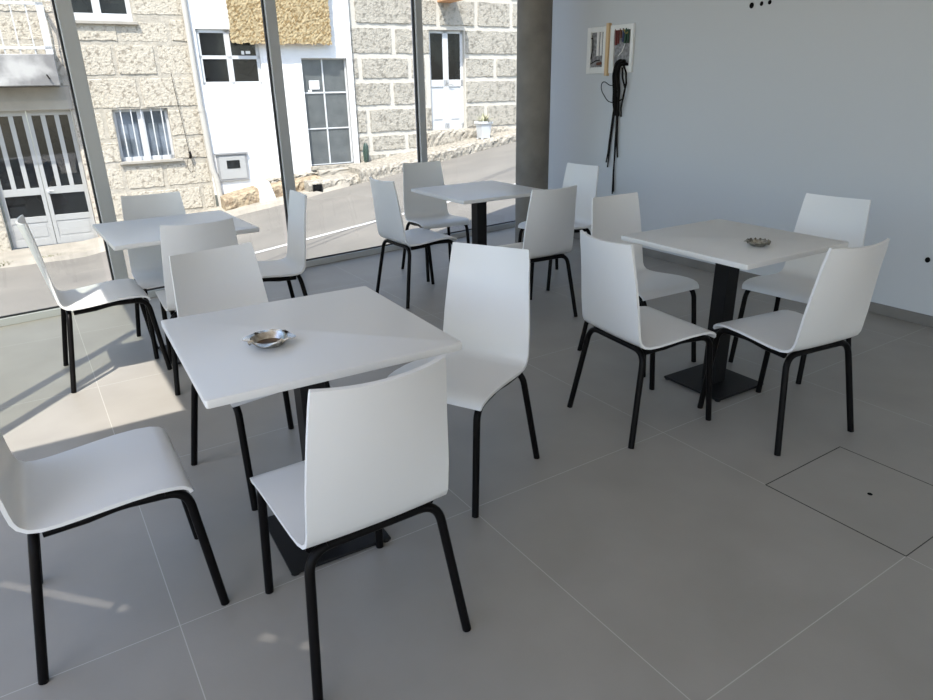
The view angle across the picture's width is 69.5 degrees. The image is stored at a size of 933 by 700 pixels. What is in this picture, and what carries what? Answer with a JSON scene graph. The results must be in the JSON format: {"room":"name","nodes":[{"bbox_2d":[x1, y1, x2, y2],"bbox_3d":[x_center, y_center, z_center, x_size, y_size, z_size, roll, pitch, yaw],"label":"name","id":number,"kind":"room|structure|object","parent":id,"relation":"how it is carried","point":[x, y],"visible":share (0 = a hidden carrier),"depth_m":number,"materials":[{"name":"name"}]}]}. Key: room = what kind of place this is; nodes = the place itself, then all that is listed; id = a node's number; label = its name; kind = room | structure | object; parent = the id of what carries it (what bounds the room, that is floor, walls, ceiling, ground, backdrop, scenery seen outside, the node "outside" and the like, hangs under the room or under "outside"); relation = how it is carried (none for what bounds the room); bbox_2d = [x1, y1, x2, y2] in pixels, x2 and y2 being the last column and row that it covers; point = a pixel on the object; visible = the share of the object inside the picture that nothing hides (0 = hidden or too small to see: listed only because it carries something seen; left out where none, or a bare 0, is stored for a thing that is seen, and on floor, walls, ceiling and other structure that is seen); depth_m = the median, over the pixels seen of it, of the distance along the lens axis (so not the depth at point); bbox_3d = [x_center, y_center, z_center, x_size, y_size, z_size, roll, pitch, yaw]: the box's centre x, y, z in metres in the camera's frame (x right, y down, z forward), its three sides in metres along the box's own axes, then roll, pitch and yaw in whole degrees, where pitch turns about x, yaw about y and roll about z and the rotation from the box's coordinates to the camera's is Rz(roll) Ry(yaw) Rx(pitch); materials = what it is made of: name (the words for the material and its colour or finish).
{"room":"cafe","nodes":[
{"label":"cafe","id":0,"kind":"room"},
{"bbox_2d":[0,227,932,699],"bbox_3d":[0.908,0.648,2.396,5.280,0.150,9.340,-14,25,-30],"label":"floor","id":1,"kind":"structure","parent":0,"point":[594,567],"depth_m":2.24,"materials":[{"name":"grey tile"}]},
{"bbox_2d":[0,306,73,326],"bbox_3d":[-3.016,-1.536,3.968,1.145,2.900,0.060,-18,27,-37],"label":"window","id":2,"kind":"structure","parent":1,"relation":"on","point":[6,320],"depth_m":4.51,"materials":[{"name":"grey metal"}]},
{"bbox_2d":[51,0,132,299],"bbox_3d":[-2.511,-1.699,4.358,0.102,2.900,0.070,-18,27,-37],"label":"window frame","id":3,"kind":"structure","parent":1,"relation":"on","point":[62,9],"depth_m":4.41,"materials":[{"name":"grey metal"}]},
{"bbox_2d":[15,215,171,392],"bbox_3d":[-1.955,-0.290,3.548,0.541,0.856,0.467,-15,25,-31],"label":"cafe chair","id":4,"kind":"object","parent":1,"relation":"on","point":[95,297],"visible":0.99,"depth_m":3.48,"materials":[{"name":"white plastic"}]},
{"bbox_2d":[0,427,229,684],"bbox_3d":[-1.044,0.355,1.867,0.541,0.856,0.467,-14,25,-29],"label":"cafe chair","id":5,"kind":"object","parent":1,"relation":"on","point":[90,482],"visible":1,"depth_m":1.82,"materials":[{"name":"white plastic"}]},
{"bbox_2d":[133,286,164,298],"bbox_3d":[-2.020,-1.863,4.748,1.288,2.900,0.060,-18,27,-37],"label":"window","id":6,"kind":"structure","parent":1,"relation":"on","point":[151,292],"depth_m":4.99,"materials":[{"name":"grey metal"}]},
{"bbox_2d":[121,191,185,358],"bbox_3d":[-1.755,-0.465,3.982,0.467,0.856,0.541,-14,25,-29],"label":"cafe chair","id":7,"kind":"object","parent":1,"relation":"on","point":[145,262],"visible":0.41,"depth_m":4.03,"materials":[{"name":"white plastic"}]},
{"bbox_2d":[92,210,258,365],"bbox_3d":[-1.595,-0.337,3.809,0.712,0.735,0.712,-15,26,-32],"label":"cafe table","id":8,"kind":"object","parent":1,"relation":"on","point":[138,233],"visible":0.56,"depth_m":3.64,"materials":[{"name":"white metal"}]},
{"bbox_2d":[155,217,237,395],"bbox_3d":[-1.372,-0.279,3.494,0.467,0.856,0.541,-13,24,-27],"label":"cafe chair","id":9,"kind":"object","parent":1,"relation":"on","point":[183,238],"visible":0.38,"depth_m":3.18,"materials":[{"name":"white plastic"}]},
{"bbox_2d":[169,242,329,510],"bbox_3d":[-0.815,0.068,2.585,0.467,0.856,0.541,-20,28,-39],"label":"cafe chair","id":10,"kind":"object","parent":1,"relation":"on","point":[205,281],"visible":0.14,"depth_m":2.63,"materials":[{"name":"white plastic"}]},
{"bbox_2d":[260,0,295,231],"bbox_3d":[-1.463,-2.043,5.178,0.095,2.900,0.070,-18,27,-37],"label":"trim","id":11,"kind":"structure","parent":1,"relation":"on","point":[268,7],"depth_m":5.19,"materials":[{"name":"grey metal"}]},
{"bbox_2d":[257,190,307,297],"bbox_3d":[-1.187,-0.478,3.990,0.541,0.856,0.467,-12,24,-26],"label":"cafe chair","id":12,"kind":"object","parent":1,"relation":"on","point":[287,269],"visible":0.58,"depth_m":4.00,"materials":[{"name":"white plastic"}]},
{"bbox_2d":[161,286,461,575],"bbox_3d":[-0.492,0.283,2.183,0.712,0.735,0.712,-13,25,-28],"label":"cafe table","id":13,"kind":"object","parent":1,"relation":"on","point":[357,330],"visible":0.7,"depth_m":1.99,"materials":[{"name":"white laminate"}]},
{"bbox_2d":[242,329,295,348],"bbox_3d":[-0.569,-0.030,1.939,0.131,0.028,0.131,16,27,37],"label":"ashtray","id":14,"kind":"object","parent":13,"relation":"on","point":[270,338],"visible":1,"depth_m":1.96,"materials":[{"name":"silver metal"}]},
{"bbox_2d":[306,244,411,266],"bbox_3d":[-0.973,-2.206,5.568,1.280,2.900,0.060,-18,27,-37],"label":"window","id":15,"kind":"structure","parent":1,"relation":"on","point":[310,262],"depth_m":5.98,"materials":[{"name":"grey metal"}]},
{"bbox_2d":[250,354,470,699],"bbox_3d":[-0.308,0.374,1.784,0.467,0.856,0.541,-15,25,-31],"label":"cafe chair","id":16,"kind":"object","parent":1,"relation":"on","point":[377,452],"visible":1,"depth_m":1.55,"materials":[{"name":"white plastic"}]},
{"bbox_2d":[369,177,456,308],"bbox_3d":[-0.367,-0.793,4.750,0.541,0.856,0.467,-15,26,-32],"label":"cafe chair","id":17,"kind":"object","parent":1,"relation":"on","point":[389,221],"visible":0.92,"depth_m":4.59,"materials":[{"name":"white plastic"}]},
{"bbox_2d":[411,0,429,229],"bbox_3d":[-0.424,-2.383,5.991,0.080,2.900,0.070,-18,27,-37],"label":"trim","id":18,"kind":"structure","parent":1,"relation":"on","point":[416,5],"depth_m":5.96,"materials":[{"name":"grey metal"}]},
{"bbox_2d":[401,161,469,281],"bbox_3d":[-0.251,-1.046,5.385,0.467,0.856,0.541,-11,24,-24],"label":"cafe chair","id":19,"kind":"object","parent":1,"relation":"on","point":[423,211],"visible":0.91,"depth_m":5.46,"materials":[{"name":"white plastic"}]},
{"bbox_2d":[387,242,539,517],"bbox_3d":[-0.016,0.079,2.520,0.467,0.856,0.541,10,24,27],"label":"cafe chair","id":20,"kind":"object","parent":1,"relation":"on","point":[487,302],"visible":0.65,"depth_m":2.59,"materials":[{"name":"white plastic"}]},
{"bbox_2d":[411,180,543,244],"bbox_3d":[0.093,-0.791,4.879,0.712,0.735,0.712,-14,25,-30],"label":"cafe table","id":21,"kind":"object","parent":1,"relation":"on","point":[477,194],"visible":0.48,"depth_m":4.75,"materials":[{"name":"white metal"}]},
{"bbox_2d":[443,220,514,239],"bbox_3d":[0.058,-2.543,6.375,1.244,2.900,0.060,-18,27,-37],"label":"window frame","id":22,"kind":"structure","parent":1,"relation":"on","point":[509,224],"depth_m":7.00,"materials":[{"name":"grey metal"}]},
{"bbox_2d":[515,0,552,242],"bbox_3d":[0.598,-2.398,5.982,0.304,2.900,0.304,-14,25,-30],"label":"trim column","id":23,"kind":"structure","parent":1,"relation":"on","point":[534,17],"depth_m":5.92,"materials":[{"name":"concrete"}]},
{"bbox_2d":[497,185,577,316],"bbox_3d":[0.412,-0.637,4.316,0.467,0.856,0.541,-13,24,-27],"label":"cafe chair","id":24,"kind":"object","parent":1,"relation":"on","point":[549,227],"visible":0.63,"depth_m":4.07,"materials":[{"name":"white plastic"}]},
{"bbox_2d":[518,163,598,290],"bbox_3d":[0.694,-0.948,5.091,0.541,0.856,0.467,-16,26,-33],"label":"cafe chair","id":25,"kind":"object","parent":1,"relation":"on","point":[585,177],"visible":0.37,"depth_m":5.09,"materials":[{"name":"white plastic"}]},
{"bbox_2d":[577,192,698,376],"bbox_3d":[0.937,-0.374,3.623,0.467,0.856,0.541,-13,25,-28],"label":"cafe chair","id":26,"kind":"object","parent":1,"relation":"on","point":[614,216],"visible":0.55,"depth_m":3.66,"materials":[{"name":"white plastic"}]},
{"bbox_2d":[567,230,715,448],"bbox_3d":[0.768,-0.095,2.923,0.541,0.856,0.467,-11,24,-25],"label":"cafe chair","id":27,"kind":"object","parent":1,"relation":"on","point":[609,284],"visible":1,"depth_m":2.78,"materials":[{"name":"white plastic"}]},
{"bbox_2d":[621,219,848,401],"bbox_3d":[1.241,-0.178,3.270,0.712,0.735,0.712,-14,25,-29],"label":"cafe table","id":28,"kind":"object","parent":1,"relation":"on","point":[721,242],"visible":0.84,"depth_m":3.19,"materials":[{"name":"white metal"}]},
{"bbox_2d":[744,237,770,246],"bbox_3d":[1.295,-0.478,2.987,0.115,0.027,0.113,2,22,7],"label":"ashtray","id":29,"kind":"object","parent":28,"relation":"on","point":[755,242],"visible":1,"depth_m":2.98,"materials":[{"name":"grey metal"}]},
{"bbox_2d":[697,238,889,455],"bbox_3d":[1.365,-0.075,2.843,0.467,0.856,0.541,-11,24,-23],"label":"cafe chair","id":30,"kind":"object","parent":1,"relation":"on","point":[837,307],"visible":1,"depth_m":2.65,"materials":[{"name":"white plastic"}]},
{"bbox_2d":[728,193,870,383],"bbox_3d":[1.744,-0.341,3.501,0.541,0.856,0.467,-17,27,-35],"label":"cafe chair","id":31,"kind":"object","parent":1,"relation":"on","point":[831,217],"visible":0.53,"depth_m":3.52,"materials":[{"name":"white plastic"}]},
{"bbox_2d":[765,446,932,556],"bbox_3d":[1.475,0.529,2.465,0.505,0.001,0.503,-14,25,-30],"label":"floor hatch","id":32,"kind":"object","parent":1,"relation":"on","point":[839,446],"visible":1,"depth_m":2.47,"materials":[{"name":"grey metal"}]},
{"bbox_2d":[548,0,932,315],"bbox_3d":[3.203,-0.790,3.411,0.200,4.100,9.280,-14,25,-30],"label":"wall","id":33,"kind":"structure","parent":0,"point":[732,110],"depth_m":4.72,"materials":[{"name":"grey paint"}]},
{"bbox_2d":[586,26,605,73],"bbox_3d":[1.135,-2.610,5.858,0.023,0.371,0.230,-14,25,-30],"label":"picture","id":34,"kind":"object","parent":33,"relation":"attached to","point":[596,39],"visible":1,"depth_m":5.86,"materials":[{"name":"white paper"}]},
{"bbox_2d":[604,23,611,75],"bbox_3d":[1.208,-2.566,5.744,0.034,0.412,0.031,-14,25,-30],"label":"batten","id":35,"kind":"object","parent":33,"relation":"attached to","point":[608,25],"visible":1,"depth_m":5.73,"materials":[{"name":"beige wood"}]},
{"bbox_2d":[608,23,635,72],"bbox_3d":[1.296,-2.521,5.623,0.028,0.371,0.265,-14,25,-30],"label":"picture","id":36,"kind":"object","parent":33,"relation":"attached to","point":[622,36],"visible":0.95,"depth_m":5.61,"materials":[{"name":"paper"}]},
{"bbox_2d":[601,59,627,193],"bbox_3d":[1.262,-1.938,5.885,0.063,1.115,0.308,-14,25,-30],"label":"cable bundle","id":37,"kind":"object","parent":36,"relation":"hanging from","point":[617,108],"visible":1,"depth_m":5.77,"materials":[{"name":"black"}]},
{"bbox_2d":[573,232,932,327],"bbox_3d":[3.192,0.026,3.567,0.012,0.068,9.050,-14,25,-30],"label":"baseboard","id":38,"kind":"structure","parent":33,"relation":"attached to","point":[906,315],"depth_m":5.07,"materials":[{"name":"grey tile"}]},
{"label":"outside","id":39,"kind":"structure","parent":0,"visible":0},
{"bbox_2d":[0,182,349,267],"bbox_3d":[-14.067,-0.178,7.585,26.750,1.307,1.057,-13,24,-27],"label":"pavement","id":40,"kind":"structure","parent":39,"point":[72,250],"depth_m":11.51,"materials":[{"name":"beige concrete"}]},
{"bbox_2d":[0,0,222,251],"bbox_3d":[-9.633,-3.494,9.502,11.503,6.800,0.959,-13,24,-27],"label":"stone house","id":41,"kind":"structure","parent":40,"relation":"on","point":[139,58],"depth_m":11.56,"materials":[{"name":"beige stone"}]},
{"bbox_2d":[220,175,319,210],"bbox_3d":[-3.817,-2.940,13.162,1.880,0.820,0.621,-13,24,-27],"label":"rock ledge","id":42,"kind":"object","parent":40,"relation":"on","point":[249,195],"visible":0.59,"depth_m":12.72,"materials":[{"name":"beige stone"}]},
{"bbox_2d":[265,171,317,182],"bbox_3d":[-3.550,-3.420,13.356,1.150,0.220,0.279,-13,24,-27],"label":"rock ledge","id":43,"kind":"object","parent":42,"relation":"on","point":[275,179],"visible":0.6,"depth_m":13.35,"materials":[{"name":"stone"}]},
{"bbox_2d":[186,0,358,202],"bbox_3d":[-3.510,-5.523,12.463,2.910,5.414,0.964,-13,24,-27],"label":"house","id":44,"kind":"structure","parent":40,"relation":"on","point":[228,36],"depth_m":12.70,"materials":[{"name":"rough ochre stone"},{"name":"white paint"},{"name":"dark grey glass"}]},
{"bbox_2d":[214,151,247,154],"bbox_3d":[-4.444,-3.712,12.683,0.600,0.030,0.090,-13,24,-27],"label":"hood","id":45,"kind":"object","parent":44,"relation":"attached to","point":[215,152],"depth_m":12.67,"materials":[{"name":"grey plastic"}]},
{"bbox_2d":[304,172,358,191],"bbox_3d":[-2.760,-3.293,13.501,1.100,0.490,0.917,-13,24,-27],"label":"stone step","id":46,"kind":"structure","parent":40,"relation":"on","point":[336,179],"depth_m":13.13,"materials":[{"name":"stone"}]},
{"bbox_2d":[312,184,322,191],"bbox_3d":[-2.889,-3.101,12.979,0.180,0.200,0.150,-13,24,-27],"label":"drain","id":47,"kind":"object","parent":46,"relation":"attached to","point":[316,187],"visible":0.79,"depth_m":12.90,"materials":[{"name":"black metal"}]},
{"bbox_2d":[315,167,349,176],"bbox_3d":[-2.610,-3.672,13.761,0.950,0.180,0.412,-13,24,-27],"label":"stone step","id":48,"kind":"structure","parent":46,"relation":"on","point":[326,172],"depth_m":13.52,"materials":[{"name":"beige stone"}]},
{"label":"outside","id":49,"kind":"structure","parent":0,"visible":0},
{"bbox_2d":[0,142,515,315],"bbox_3d":[-5.479,-1.699,7.359,42.000,3.964,7.200,-13,24,-27],"label":"road","id":50,"kind":"structure","parent":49,"point":[340,220],"depth_m":10.09,"materials":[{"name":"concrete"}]},
{"bbox_2d":[347,153,416,182],"bbox_3d":[-1.731,-3.689,13.926,1.370,0.620,1.017,-13,24,-27],"label":"stone step","id":51,"kind":"structure","parent":50,"relation":"on","point":[390,165],"depth_m":13.53,"materials":[{"name":"stone"}]},
{"bbox_2d":[363,142,368,161],"bbox_3d":[-2.087,-4.098,13.944,0.120,0.400,0.120,-5,22,-9],"label":"cactus","id":52,"kind":"object","parent":51,"relation":"on","point":[365,146],"visible":1,"depth_m":13.90,"materials":[{"name":"green plant"}]},
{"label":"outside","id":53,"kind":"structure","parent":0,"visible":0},
{"bbox_2d":[342,0,516,162],"bbox_3d":[1.450,-6.794,15.158,8.800,5.200,0.900,-13,24,-27],"label":"house","id":54,"kind":"structure","parent":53,"point":[470,46],"depth_m":14.23,"materials":[{"name":"grey stone"}]},
{"bbox_2d":[406,128,515,161],"bbox_3d":[2.075,-5.184,15.872,7.700,1.460,0.768,-13,24,-27],"label":"stone step","id":55,"kind":"structure","parent":54,"relation":"attached to","point":[440,153],"depth_m":14.57,"materials":[{"name":"stone"}]},
{"bbox_2d":[427,126,508,147],"bbox_3d":[0.033,-4.774,15.107,2.100,0.430,0.210,-13,24,-27],"label":"stone step","id":56,"kind":"structure","parent":55,"relation":"on","point":[435,138],"depth_m":14.82,"materials":[{"name":"stone"}]},
{"bbox_2d":[474,113,492,139],"bbox_3d":[0.427,-4.933,14.775,0.429,0.574,0.498,-13,24,-27],"label":"planter","id":57,"kind":"object","parent":55,"relation":"on","point":[483,126],"visible":0.98,"depth_m":14.71,"materials":[{"name":"white ceramic"}]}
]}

